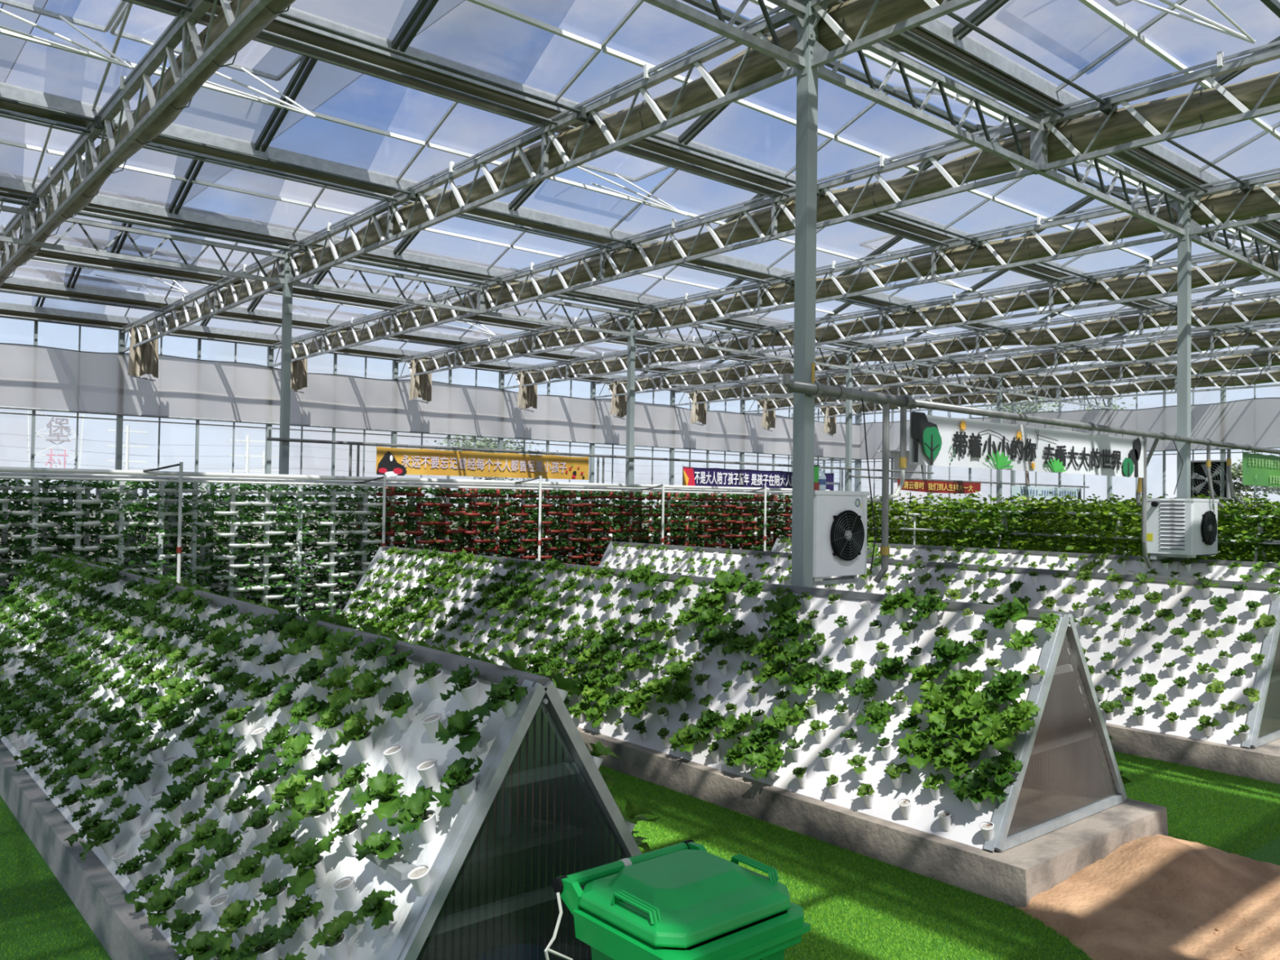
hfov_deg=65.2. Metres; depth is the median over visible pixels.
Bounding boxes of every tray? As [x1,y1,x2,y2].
[0,485,11,489]
[0,498,11,502]
[0,511,10,515]
[0,524,10,528]
[0,533,10,537]
[0,547,9,552]
[0,558,9,563]
[0,569,23,574]
[0,573,8,577]
[0,582,8,586]
[1,545,25,550]
[2,497,28,501]
[4,522,28,526]
[8,559,32,564]
[9,534,39,538]
[10,486,40,490]
[10,511,40,515]
[24,499,49,503]
[27,546,57,551]
[28,522,57,527]
[29,497,57,502]
[39,509,64,513]
[39,533,66,537]
[40,485,66,489]
[55,511,84,515]
[55,533,84,538]
[56,487,85,491]
[66,533,92,537]
[68,485,93,489]
[72,521,101,525]
[72,546,100,551]
[73,499,102,503]
[83,498,109,502]
[86,543,108,547]
[97,534,125,539]
[97,557,124,562]
[99,488,126,493]
[99,509,126,513]
[107,487,133,491]
[114,546,141,551]
[115,500,142,504]
[115,521,142,525]
[122,568,140,572]
[123,564,146,568]
[124,542,146,546]
[137,543,164,548]
[138,567,164,573]
[139,497,165,502]
[140,522,164,526]
[148,488,172,493]
[148,511,167,514]
[154,532,177,536]
[154,553,177,558]
[155,488,178,492]
[155,511,177,515]
[162,564,186,568]
[163,542,186,547]
[164,498,187,502]
[164,522,186,526]
[172,553,197,557]
[173,531,197,535]
[175,488,199,493]
[175,577,194,582]
[176,511,198,515]
[182,573,203,577]
[187,542,212,546]
[187,564,211,569]
[188,521,213,525]
[189,499,213,503]
[196,553,205,557]
[197,511,207,515]
[198,488,207,493]
[202,583,218,588]
[204,520,219,524]
[211,499,220,503]
[213,511,238,515]
[213,533,237,537]
[213,555,237,559]
[213,574,236,579]
[214,488,239,493]
[215,581,238,586]
[217,563,235,567]
[219,501,229,504]
[221,542,239,545]
[226,586,250,591]
[227,543,251,547]
[227,563,250,568]
[228,502,252,505]
[228,521,252,525]
[234,591,252,596]
[235,571,251,576]
[237,490,253,494]
[237,551,251,556]
[248,585,271,590]
[249,489,264,493]
[249,563,271,568]
[250,543,272,547]
[250,550,270,554]
[251,521,272,525]
[252,502,273,506]
[261,560,282,564]
[261,579,282,584]
[262,520,281,524]
[262,552,285,556]
[262,573,284,578]
[262,594,284,599]
[263,511,286,515]
[263,531,285,535]
[264,490,286,493]
[279,583,299,587]
[279,603,301,608]
[280,501,303,505]
[280,522,302,526]
[280,542,301,546]
[280,563,302,567]
[283,571,305,575]
[284,551,294,555]
[285,492,305,495]
[292,591,314,596]
[293,510,315,514]
[293,530,315,534]
[293,551,315,555]
[293,573,314,577]
[294,491,316,495]
[300,597,316,602]
[301,560,317,564]
[301,579,317,584]
[302,501,317,505]
[302,520,318,523]
[302,539,317,543]
[314,588,334,592]
[315,491,330,494]
[315,510,329,514]
[315,530,329,533]
[315,561,337,565]
[315,582,337,587]
[315,602,337,608]
[315,607,328,612]
[316,521,338,525]
[316,541,337,545]
[317,502,338,505]
[325,598,345,602]
[326,577,346,581]
[327,612,341,617]
[328,530,351,534]
[328,551,350,555]
[328,573,349,577]
[328,591,349,595]
[329,491,351,495]
[329,510,351,514]
[345,576,360,580]
[346,521,362,524]
[346,537,361,542]
[346,558,361,562]
[347,501,362,504]
[348,570,365,574]
[349,551,369,555]
[350,490,371,494]
[350,511,370,514]
[350,530,370,533]
[357,492,376,495]
[357,511,376,515]
[360,561,371,565]
[361,522,382,525]
[361,539,382,543]
[362,502,382,506]
[374,531,395,535]
[375,493,395,496]
[375,512,395,515]
[386,492,406,495]
[386,501,406,504]
[386,521,406,524]
[386,540,405,544]
[404,512,424,515]
[404,530,424,534]
[405,493,425,496]
[415,540,435,543]
[416,502,435,506]
[416,521,435,524]
[433,539,453,543]
[435,503,453,506]
[435,521,453,524]
[444,493,463,497]
[444,512,463,515]
[444,529,463,533]
[444,550,462,552]
[458,511,473,513]
[462,493,481,497]
[462,513,480,516]
[462,530,480,534]
[462,547,480,551]
[472,521,491,524]
[472,539,490,542]
[473,502,491,506]
[481,548,498,551]
[482,493,499,497]
[482,511,499,515]
[482,528,498,532]
[491,539,509,542]
[492,503,510,506]
[492,521,509,524]
[502,520,519,523]
[502,553,519,556]
[510,548,528,551]
[511,494,528,497]
[511,513,528,516]
[511,529,528,533]
[520,504,537,507]
[520,520,537,523]
[520,538,537,542]
[520,555,537,559]
[528,494,542,497]
[528,546,542,549]
[535,537,552,541]
[536,504,553,507]
[536,521,552,524]
[536,555,552,559]
[544,546,561,550]
[545,495,562,498]
[545,511,562,515]
[545,529,561,533]
[558,519,573,522]
[558,551,573,555]
[560,494,576,497]
[560,513,575,516]
[560,546,575,550]
[561,529,575,533]
[567,555,583,559]
[568,503,584,506]
[568,521,584,524]
[568,537,584,541]
[578,553,594,556]
[579,503,595,506]
[579,538,595,542]
[580,497,595,499]
[580,521,595,524]
[586,545,603,548]
[587,512,604,515]
[587,528,603,531]
[587,560,599,564]
[588,495,604,498]
[596,521,613,524]
[596,537,612,540]
[596,554,604,557]
[597,503,612,506]
[604,529,621,533]
[605,495,621,498]
[605,512,621,515]
[612,520,625,523]
[613,505,625,508]
[617,497,632,500]
[618,528,631,531]
[620,511,631,514]
[625,520,639,524]
[625,536,639,539]
[627,504,640,507]
[632,528,644,531]
[633,497,645,500]
[637,520,652,523]
[640,505,652,508]
[644,528,659,532]
[645,497,660,499]
[645,513,660,516]
[659,497,671,500]
[659,513,671,516]
[663,536,677,538]
[664,504,678,506]
[664,520,677,523]
[677,520,688,522]
[677,534,688,537]
[682,497,696,500]
[682,512,696,515]
[682,527,695,530]
[682,543,695,546]
[684,519,698,521]
[693,498,704,501]
[697,505,711,507]
[697,520,711,523]
[697,534,711,537]
[704,497,718,501]
[704,512,718,515]
[704,528,718,532]
[704,542,718,546]
[711,505,722,507]
[715,514,728,516]
[715,527,728,530]
[716,543,728,546]
[717,498,729,501]
[722,520,736,523]
[722,534,735,537]
[723,505,736,507]
[726,513,737,515]
[728,498,739,501]
[733,506,746,509]
[733,520,746,524]
[735,534,746,537]
[738,527,752,529]
[738,542,751,545]
[739,498,752,502]
[739,513,751,516]
[744,505,757,507]
[744,535,756,537]
[745,520,756,524]
[750,541,763,543]
[751,499,764,502]
[751,512,763,515]
[766,534,779,537]
[767,520,779,523]
[778,514,791,516]
[778,527,791,529]
[779,499,791,502]
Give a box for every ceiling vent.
[0,0,132,69]
[80,237,188,293]
[109,1,316,118]
[414,292,495,335]
[575,163,687,216]
[858,234,968,290]
[1108,0,1255,43]
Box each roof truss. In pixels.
[0,0,271,276]
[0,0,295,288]
[120,0,980,352]
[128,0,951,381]
[270,40,1279,367]
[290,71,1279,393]
[395,167,1279,378]
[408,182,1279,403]
[502,240,1279,389]
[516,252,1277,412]
[593,288,1279,398]
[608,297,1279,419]
[673,321,1279,405]
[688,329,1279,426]
[743,346,1279,413]
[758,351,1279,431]
[814,364,1279,417]
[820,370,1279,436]
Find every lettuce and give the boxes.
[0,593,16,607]
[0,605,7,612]
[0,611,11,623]
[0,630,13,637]
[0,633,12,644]
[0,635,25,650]
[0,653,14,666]
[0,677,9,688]
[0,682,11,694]
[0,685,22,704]
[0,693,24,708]
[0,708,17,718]
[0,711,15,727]
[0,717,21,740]
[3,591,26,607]
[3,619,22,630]
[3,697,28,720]
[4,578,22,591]
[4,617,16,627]
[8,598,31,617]
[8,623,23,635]
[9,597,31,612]
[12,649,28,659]
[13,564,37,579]
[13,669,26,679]
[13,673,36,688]
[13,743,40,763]
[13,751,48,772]
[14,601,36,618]
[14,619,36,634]
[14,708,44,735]
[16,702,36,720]
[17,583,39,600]
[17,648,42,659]
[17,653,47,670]
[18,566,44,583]
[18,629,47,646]
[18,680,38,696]
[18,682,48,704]
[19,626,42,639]
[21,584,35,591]
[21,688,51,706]
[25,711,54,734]
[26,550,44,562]
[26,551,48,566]
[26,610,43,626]
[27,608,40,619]
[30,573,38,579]
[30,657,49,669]
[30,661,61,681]
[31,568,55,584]
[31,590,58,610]
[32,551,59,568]
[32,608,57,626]
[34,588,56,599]
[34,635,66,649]
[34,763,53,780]
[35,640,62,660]
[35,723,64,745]
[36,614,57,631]
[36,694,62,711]
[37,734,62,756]
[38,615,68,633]
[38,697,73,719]
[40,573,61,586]
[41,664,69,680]
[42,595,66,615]
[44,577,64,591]
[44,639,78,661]
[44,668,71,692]
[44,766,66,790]
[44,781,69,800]
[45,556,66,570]
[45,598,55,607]
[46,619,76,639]
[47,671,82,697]
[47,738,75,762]
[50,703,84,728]
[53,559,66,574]
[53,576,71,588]
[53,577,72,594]
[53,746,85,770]
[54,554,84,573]
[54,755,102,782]
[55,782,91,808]
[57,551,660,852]
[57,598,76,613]
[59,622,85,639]
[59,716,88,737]
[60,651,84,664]
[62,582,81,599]
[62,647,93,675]
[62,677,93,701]
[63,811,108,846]
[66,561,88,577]
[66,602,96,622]
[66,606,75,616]
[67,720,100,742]
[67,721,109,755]
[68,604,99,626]
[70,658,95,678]
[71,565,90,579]
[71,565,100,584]
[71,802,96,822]
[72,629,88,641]
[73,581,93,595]
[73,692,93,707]
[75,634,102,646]
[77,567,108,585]
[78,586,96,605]
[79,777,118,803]
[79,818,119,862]
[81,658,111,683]
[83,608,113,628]
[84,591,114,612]
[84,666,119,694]
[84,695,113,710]
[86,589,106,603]
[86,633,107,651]
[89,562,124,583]
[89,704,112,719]
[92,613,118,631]
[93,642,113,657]
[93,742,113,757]
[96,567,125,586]
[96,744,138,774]
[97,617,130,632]
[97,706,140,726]
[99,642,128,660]
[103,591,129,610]
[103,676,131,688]
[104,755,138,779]
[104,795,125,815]
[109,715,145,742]
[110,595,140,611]
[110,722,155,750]
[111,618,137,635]
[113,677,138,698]
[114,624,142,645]
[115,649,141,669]
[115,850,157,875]
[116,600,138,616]
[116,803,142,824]
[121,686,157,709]
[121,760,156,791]
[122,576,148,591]
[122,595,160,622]
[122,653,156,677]
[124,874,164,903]
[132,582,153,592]
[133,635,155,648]
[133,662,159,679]
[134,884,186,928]
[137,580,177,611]
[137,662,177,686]
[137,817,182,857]
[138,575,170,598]
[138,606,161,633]
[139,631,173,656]
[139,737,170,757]
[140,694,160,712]
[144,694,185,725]
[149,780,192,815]
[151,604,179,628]
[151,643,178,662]
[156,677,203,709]
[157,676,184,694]
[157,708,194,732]
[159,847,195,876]
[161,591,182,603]
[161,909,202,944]
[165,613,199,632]
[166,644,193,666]
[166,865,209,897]
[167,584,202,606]
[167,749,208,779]
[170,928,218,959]
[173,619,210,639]
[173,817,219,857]
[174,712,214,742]
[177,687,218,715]
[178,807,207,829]
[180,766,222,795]
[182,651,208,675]
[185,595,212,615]
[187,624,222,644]
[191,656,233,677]
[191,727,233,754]
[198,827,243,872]
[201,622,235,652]
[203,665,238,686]
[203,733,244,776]
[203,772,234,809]
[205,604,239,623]
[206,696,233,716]
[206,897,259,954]
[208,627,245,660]
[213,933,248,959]
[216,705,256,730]
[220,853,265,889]
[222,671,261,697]
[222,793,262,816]
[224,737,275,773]
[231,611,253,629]
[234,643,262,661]
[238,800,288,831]
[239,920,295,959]
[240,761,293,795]
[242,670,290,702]
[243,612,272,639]
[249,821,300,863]
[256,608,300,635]
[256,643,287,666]
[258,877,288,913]
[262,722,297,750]
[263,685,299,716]
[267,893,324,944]
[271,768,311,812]
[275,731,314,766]
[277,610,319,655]
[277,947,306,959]
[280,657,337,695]
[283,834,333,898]
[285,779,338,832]
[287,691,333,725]
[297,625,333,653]
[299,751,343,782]
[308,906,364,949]
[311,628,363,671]
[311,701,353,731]
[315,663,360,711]
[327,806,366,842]
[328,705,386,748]
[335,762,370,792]
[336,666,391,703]
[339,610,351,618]
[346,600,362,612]
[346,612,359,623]
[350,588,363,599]
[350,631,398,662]
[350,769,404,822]
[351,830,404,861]
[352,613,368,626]
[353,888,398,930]
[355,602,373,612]
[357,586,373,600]
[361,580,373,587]
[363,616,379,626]
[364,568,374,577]
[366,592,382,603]
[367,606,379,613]
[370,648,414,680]
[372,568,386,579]
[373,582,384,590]
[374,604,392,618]
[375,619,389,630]
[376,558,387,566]
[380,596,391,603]
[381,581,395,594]
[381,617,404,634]
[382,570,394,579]
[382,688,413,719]
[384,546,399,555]
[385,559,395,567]
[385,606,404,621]
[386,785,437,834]
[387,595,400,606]
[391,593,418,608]
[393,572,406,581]
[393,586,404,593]
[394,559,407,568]
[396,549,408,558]
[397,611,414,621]
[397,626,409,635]
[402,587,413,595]
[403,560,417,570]
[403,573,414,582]
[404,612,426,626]
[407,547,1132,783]
[407,550,419,558]
[408,586,429,599]
[411,630,420,638]
[412,600,424,609]
[413,548,430,561]
[413,660,442,684]
[415,576,426,583]
[417,564,426,572]
[417,571,441,587]
[417,596,440,615]
[419,628,435,641]
[422,546,441,561]
[423,588,437,599]
[423,617,433,627]
[426,562,440,575]
[429,755,482,808]
[432,561,456,576]
[432,633,446,643]
[433,573,452,591]
[434,605,446,614]
[434,618,447,630]
[435,591,449,600]
[435,708,480,755]
[439,551,451,561]
[440,662,479,701]
[444,606,461,619]
[444,636,458,648]
[445,622,462,631]
[446,547,466,565]
[446,564,464,577]
[448,580,461,590]
[448,594,461,602]
[457,607,475,622]
[458,640,473,651]
[459,623,475,635]
[461,566,479,577]
[461,582,473,592]
[462,552,475,564]
[463,597,475,605]
[466,675,528,723]
[471,596,489,608]
[472,641,488,654]
[473,567,491,579]
[473,583,486,592]
[473,612,487,621]
[474,555,489,567]
[474,629,486,638]
[480,581,506,598]
[480,595,506,613]
[485,647,499,656]
[486,628,505,643]
[488,615,500,626]
[489,558,500,567]
[489,572,502,580]
[493,582,519,599]
[495,597,517,615]
[498,568,520,582]
[498,630,520,647]
[501,616,518,629]
[502,560,515,568]
[503,649,515,657]
[509,580,536,604]
[512,616,535,631]
[513,570,533,587]
[515,560,533,570]
[515,601,531,616]
[517,635,533,648]
[518,653,531,665]
[524,664,537,673]
[526,604,551,622]
[526,650,556,673]
[529,561,544,572]
[529,588,547,604]
[529,662,553,677]
[530,636,551,651]
[531,577,546,586]
[533,622,546,633]
[538,557,566,576]
[542,590,562,603]
[543,654,571,676]
[545,639,568,657]
[546,578,561,587]
[547,607,564,623]
[549,626,564,635]
[559,576,580,592]
[559,623,584,647]
[562,564,577,573]
[562,594,582,606]
[564,645,585,659]
[564,661,588,677]
[564,673,593,697]
[564,695,569,706]
[566,612,580,623]
[568,698,591,718]
[575,564,595,577]
[576,644,611,667]
[577,626,603,648]
[577,662,607,684]
[581,680,611,706]
[582,583,595,593]
[582,615,599,626]
[583,598,594,609]
[585,702,608,728]
[590,626,624,652]
[592,565,614,579]
[597,669,627,687]
[598,582,613,598]
[600,602,614,611]
[600,617,620,631]
[601,647,623,671]
[602,542,791,580]
[606,688,631,709]
[613,570,627,582]
[617,587,632,597]
[618,602,635,616]
[620,621,637,635]
[620,651,653,675]
[621,637,643,654]
[621,686,652,719]
[625,561,658,586]
[632,617,669,639]
[635,587,656,600]
[638,606,654,618]
[638,639,668,659]
[638,678,673,702]
[651,573,671,586]
[652,587,678,605]
[657,658,693,687]
[663,681,695,704]
[667,724,710,752]
[669,605,699,626]
[672,575,693,590]
[684,545,1279,584]
[688,707,725,738]
[689,591,727,613]
[694,605,736,635]
[700,627,739,655]
[707,569,746,602]
[713,708,755,742]
[720,631,759,656]
[724,736,755,769]
[740,579,764,598]
[740,719,780,753]
[742,740,786,781]
[750,632,786,662]
[752,657,790,684]
[760,589,800,627]
[762,698,809,732]
[766,616,814,642]
[773,637,816,665]
[775,659,825,696]
[777,537,1279,583]
[790,537,1279,563]
[814,668,852,694]
[846,675,878,701]
[851,699,895,733]
[871,655,912,681]
[879,586,918,615]
[896,730,951,769]
[897,713,921,731]
[898,493,1279,559]
[904,682,959,724]
[908,591,948,622]
[909,662,942,690]
[917,709,972,754]
[921,772,946,790]
[928,636,982,674]
[932,737,980,776]
[940,668,984,698]
[942,689,999,725]
[945,765,1008,804]
[951,713,1017,755]
[973,750,1023,786]
[981,667,1029,706]
[982,595,1029,629]
[997,698,1040,737]
[1004,629,1038,651]
[1035,611,1060,632]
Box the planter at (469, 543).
[444,488,490,554]
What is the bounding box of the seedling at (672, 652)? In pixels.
[665,647,684,660]
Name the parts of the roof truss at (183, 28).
stub post, post, post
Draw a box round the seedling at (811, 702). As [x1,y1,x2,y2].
[804,698,817,707]
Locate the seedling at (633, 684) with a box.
[627,679,641,689]
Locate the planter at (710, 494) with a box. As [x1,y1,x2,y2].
[703,493,733,547]
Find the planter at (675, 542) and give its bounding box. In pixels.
[664,493,691,545]
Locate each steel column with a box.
[274,249,301,604]
[623,310,639,538]
[785,0,831,587]
[843,347,857,491]
[993,375,1006,508]
[1168,191,1204,558]
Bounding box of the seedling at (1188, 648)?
[1181,645,1195,657]
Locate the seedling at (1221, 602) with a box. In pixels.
[1208,595,1227,613]
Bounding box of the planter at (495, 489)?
[493,488,515,556]
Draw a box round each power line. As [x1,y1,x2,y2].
[0,459,1003,493]
[2,445,994,486]
[3,433,992,480]
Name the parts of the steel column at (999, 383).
post, gusset plate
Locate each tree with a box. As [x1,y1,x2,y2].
[425,435,558,526]
[971,385,1142,519]
[1219,450,1279,508]
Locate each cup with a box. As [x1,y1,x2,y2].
[0,662,8,675]
[3,666,14,679]
[5,730,17,746]
[8,644,17,653]
[8,671,18,684]
[11,737,24,753]
[13,648,22,661]
[14,585,22,592]
[17,744,30,755]
[27,591,36,602]
[31,661,38,674]
[31,760,45,777]
[32,636,43,644]
[39,768,53,787]
[40,700,48,712]
[44,598,53,608]
[44,669,53,684]
[44,733,56,751]
[48,779,61,797]
[51,742,64,759]
[53,653,61,662]
[57,604,66,617]
[57,787,71,808]
[58,586,66,595]
[62,570,69,577]
[62,715,74,730]
[63,606,72,619]
[65,635,71,643]
[65,684,75,702]
[66,798,81,814]
[68,632,79,646]
[72,722,83,741]
[73,591,80,602]
[73,691,84,703]
[76,636,85,651]
[76,809,92,823]
[77,616,84,626]
[78,593,88,604]
[81,697,93,715]
[81,768,94,787]
[83,666,93,683]
[84,640,94,654]
[88,576,97,586]
[88,777,103,799]
[90,706,100,720]
[90,738,103,758]
[92,644,104,661]
[92,676,102,689]
[93,621,102,634]
[94,600,104,611]
[97,581,103,589]
[100,711,113,729]
[100,835,116,859]
[101,580,111,591]
[101,602,112,614]
[101,678,113,696]
[102,626,111,638]
[102,649,113,666]
[102,789,115,808]
[109,580,120,594]
[110,630,119,643]
[110,654,122,671]
[110,684,123,702]
[111,607,121,617]
[111,720,124,735]
[111,800,128,822]
[111,849,129,874]
[118,582,128,593]
[120,634,129,647]
[120,662,132,672]
[120,690,133,710]
[124,813,142,835]
[125,866,144,891]
[128,585,138,599]
[130,616,140,625]
[132,643,142,651]
[133,665,143,682]
[133,702,146,717]
[136,736,150,756]
[136,777,153,799]
[137,591,148,600]
[138,615,151,629]
[138,826,155,843]
[140,642,152,655]
[142,671,156,687]
[143,882,159,902]
[145,708,159,725]
[148,745,164,766]
[149,620,162,633]
[150,788,166,813]
[152,646,164,662]
[154,676,168,696]
[155,841,173,866]
[157,715,172,733]
[158,594,169,609]
[159,901,177,929]
[161,624,173,632]
[161,754,177,777]
[163,654,177,668]
[164,801,184,826]
[169,602,182,614]
[171,721,186,743]
[171,866,190,879]
[174,628,186,641]
[175,923,196,946]
[177,655,190,675]
[179,765,194,784]
[180,600,194,618]
[182,693,194,711]
[182,819,200,839]
[186,629,200,648]
[186,730,202,753]
[190,875,210,903]
[191,662,206,682]
[193,607,208,622]
[195,777,209,802]
[195,945,218,959]
[198,698,213,720]
[200,639,213,653]
[203,831,216,856]
[204,668,221,689]
[204,741,219,762]
[207,608,222,626]
[208,893,230,919]
[212,793,229,816]
[215,707,231,730]
[216,643,230,660]
[221,847,239,871]
[222,613,236,626]
[222,751,238,777]
[230,645,244,666]
[231,716,248,737]
[231,805,251,831]
[235,918,254,946]
[238,617,253,637]
[239,683,255,705]
[240,763,257,784]
[246,865,263,895]
[249,726,267,749]
[250,651,264,673]
[253,819,273,843]
[255,622,271,643]
[257,690,275,714]
[257,940,280,959]
[262,776,279,803]
[266,657,284,677]
[266,886,288,917]
[273,631,290,648]
[273,737,287,763]
[277,836,297,867]
[278,699,294,724]
[284,791,305,813]
[286,665,302,688]
[293,633,308,655]
[297,748,314,775]
[297,907,316,941]
[304,712,319,735]
[305,855,326,888]
[309,673,327,698]
[311,806,333,836]
[315,644,330,659]
[322,761,340,790]
[323,932,349,959]
[326,720,343,747]
[333,681,351,708]
[333,875,356,910]
[339,647,357,666]
[341,823,362,856]
[348,776,368,805]
[352,731,373,760]
[360,692,380,719]
[362,608,368,617]
[364,653,382,675]
[368,899,391,937]
[371,843,394,875]
[373,598,380,607]
[375,585,382,594]
[377,573,382,582]
[378,563,385,569]
[378,795,399,817]
[382,744,404,775]
[383,600,390,607]
[385,586,391,596]
[386,575,393,582]
[389,564,395,572]
[389,701,410,731]
[390,553,395,559]
[394,661,413,688]
[395,588,402,598]
[397,578,403,586]
[398,564,404,573]
[399,552,406,560]
[402,631,408,639]
[404,603,411,613]
[407,578,413,587]
[407,864,431,897]
[409,554,416,560]
[409,565,415,574]
[412,633,420,641]
[414,620,422,629]
[416,758,439,791]
[418,595,424,600]
[418,809,437,844]
[420,567,426,576]
[421,555,426,564]
[421,712,442,743]
[424,670,444,698]
[426,623,433,631]
[426,637,431,645]
[427,609,434,617]
[429,582,435,590]
[431,556,438,564]
[437,640,444,645]
[439,609,445,620]
[440,597,447,606]
[440,624,445,635]
[449,644,457,650]
[451,626,458,637]
[452,613,458,622]
[453,573,461,581]
[453,600,460,608]
[454,584,460,595]
[455,560,461,567]
[455,774,476,804]
[457,680,479,709]
[457,725,480,759]
[464,631,471,640]
[465,600,472,608]
[466,586,472,596]
[466,617,471,624]
[467,560,474,568]
[467,573,473,582]
[477,617,485,628]
[477,632,485,642]
[480,561,486,570]
[480,575,486,583]
[491,637,499,647]
[491,653,498,662]
[492,563,499,572]
[492,622,499,631]
[493,577,500,582]
[493,604,500,615]
[497,690,519,717]
[506,565,513,570]
[506,578,514,586]
[506,640,515,649]
[507,608,514,617]
[507,624,514,633]
[520,567,528,573]
[521,595,528,604]
[521,610,528,620]
[521,625,528,636]
[523,642,530,653]
[535,568,542,577]
[537,582,543,590]
[537,628,545,639]
[538,645,546,653]
[551,568,558,579]
[551,584,559,592]
[552,599,559,608]
[553,614,561,626]
[554,633,561,641]
[555,648,563,658]
[559,667,564,675]
[566,569,574,577]
[569,588,576,596]
[569,602,577,613]
[570,620,578,626]
[572,636,579,646]
[575,693,583,702]
[577,711,584,722]
[583,573,591,583]
[585,590,593,599]
[586,604,594,616]
[588,622,596,630]
[595,714,604,728]
[601,576,608,584]
[604,608,613,618]
[605,591,611,602]
[608,644,616,650]
[612,661,619,672]
[612,684,620,693]
[615,555,620,561]
[615,720,625,734]
[616,700,623,713]
[619,576,627,587]
[622,593,630,604]
[624,612,631,622]
[625,546,630,553]
[626,628,635,638]
[626,646,635,653]
[627,555,631,563]
[631,667,639,678]
[636,546,641,554]
[637,725,647,741]
[638,557,643,564]
[639,580,646,590]
[640,596,649,607]
[640,710,644,719]
[642,612,652,622]
[648,547,653,555]
[648,632,655,640]
[649,557,655,564]
[651,654,657,662]
[651,668,661,679]
[657,712,667,725]
[658,579,666,591]
[659,733,670,747]
[660,548,666,555]
[662,559,667,566]
[663,597,671,610]
[664,614,673,628]
[668,634,677,648]
[671,655,679,662]
[672,549,678,556]
[675,560,680,567]
[678,698,686,709]
[680,585,688,595]
[680,716,691,727]
[683,600,692,611]
[686,551,691,558]
[687,621,695,631]
[688,747,694,755]
[689,637,699,652]
[693,657,702,671]
[698,551,704,558]
[698,680,707,693]
[701,584,710,592]
[702,561,707,569]
[702,700,711,711]
[706,725,716,738]
[708,746,719,762]
[712,551,718,559]
[715,643,723,656]
[716,563,721,570]
[716,663,727,676]
[722,684,733,699]
[725,591,733,600]
[726,706,737,718]
[727,552,733,561]
[728,605,739,619]
[731,564,735,572]
[733,626,742,635]
[734,731,742,742]
[739,649,749,660]
[739,760,747,770]
[741,553,746,562]
[742,666,753,682]
[744,564,751,573]
[748,689,759,705]
[750,594,758,603]
[753,711,763,722]
[754,608,764,623]
[756,555,762,563]
[758,629,768,639]
[768,770,776,779]
[771,677,780,687]
[772,556,777,564]
[775,568,782,576]
[776,694,787,703]
[785,724,793,735]
[789,744,800,761]
[794,771,806,788]
[801,594,811,609]
[806,701,817,718]
[808,615,819,631]
[813,728,823,743]
[814,640,825,653]
[821,752,832,770]
[822,659,833,673]
[826,781,839,798]
[829,598,839,613]
[831,688,839,699]
[837,707,848,724]
[838,618,848,635]
[844,640,855,657]
[844,733,856,751]
[848,585,854,591]
[853,760,866,779]
[855,665,865,679]
[859,600,871,617]
[861,693,872,702]
[862,788,874,808]
[863,575,869,583]
[866,587,873,593]
[868,622,880,639]
[876,564,880,572]
[876,647,888,660]
[878,742,890,759]
[882,576,888,586]
[888,671,898,687]
[892,772,902,789]
[894,606,903,620]
[894,694,906,713]
[896,564,902,574]
[897,799,911,819]
[902,577,908,586]
[903,628,914,644]
[907,724,918,734]
[910,650,922,667]
[915,565,923,575]
[924,579,929,588]
[928,609,937,624]
[928,783,941,799]
[937,568,943,577]
[937,633,949,639]
[937,809,951,831]
[943,581,951,589]
[946,658,959,671]
[946,733,956,746]
[958,568,965,579]
[959,761,967,778]
[962,611,973,629]
[967,582,973,593]
[968,795,982,810]
[972,596,979,603]
[974,635,987,654]
[979,822,994,841]
[982,569,988,581]
[985,662,998,679]
[986,743,998,757]
[990,586,997,595]
[996,599,1004,605]
[1003,618,1013,633]
[1004,573,1012,582]
[1004,700,1013,707]
[1014,586,1021,597]
[1017,645,1027,659]
[1026,668,1040,684]
[1029,574,1037,584]
[1039,590,1046,599]
[1043,622,1053,635]
[1046,604,1054,610]
[1055,575,1062,586]
[1065,592,1073,602]
[1074,605,1081,617]
[1081,577,1089,588]
[1084,622,1092,634]
[1092,592,1100,604]
[1093,640,1101,651]
[1095,689,1104,700]
[1101,608,1110,620]
[1104,659,1112,668]
[1106,711,1113,719]
[1109,580,1118,591]
[1112,625,1121,637]
[1113,673,1122,686]
[1121,597,1129,607]
[1122,643,1131,654]
[1125,693,1134,705]
[1131,613,1139,623]
[1134,661,1143,672]
[1136,711,1145,724]
[1139,581,1147,593]
[1142,627,1151,640]
[1144,680,1153,691]
[1152,602,1159,609]
[1152,647,1161,658]
[1158,697,1167,711]
[1161,616,1169,626]
[1165,665,1175,677]
[1168,582,1177,595]
[1168,718,1177,730]
[1174,632,1182,644]
[1176,683,1186,696]
[1182,601,1191,612]
[1185,649,1194,662]
[1190,703,1200,715]
[1192,617,1202,630]
[1200,585,1209,598]
[1200,668,1208,681]
[1203,725,1213,736]
[1207,636,1216,648]
[1211,692,1220,701]
[1214,604,1223,615]
[1217,653,1228,666]
[1225,707,1235,721]
[1226,622,1235,633]
[1233,588,1243,600]
[1233,674,1244,686]
[1238,728,1249,741]
[1241,640,1251,652]
[1246,694,1256,705]
[1249,607,1258,618]
[1255,659,1264,670]
[1262,626,1271,635]
[1268,591,1279,600]
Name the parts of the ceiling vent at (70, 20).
flap frame, push rod, push arm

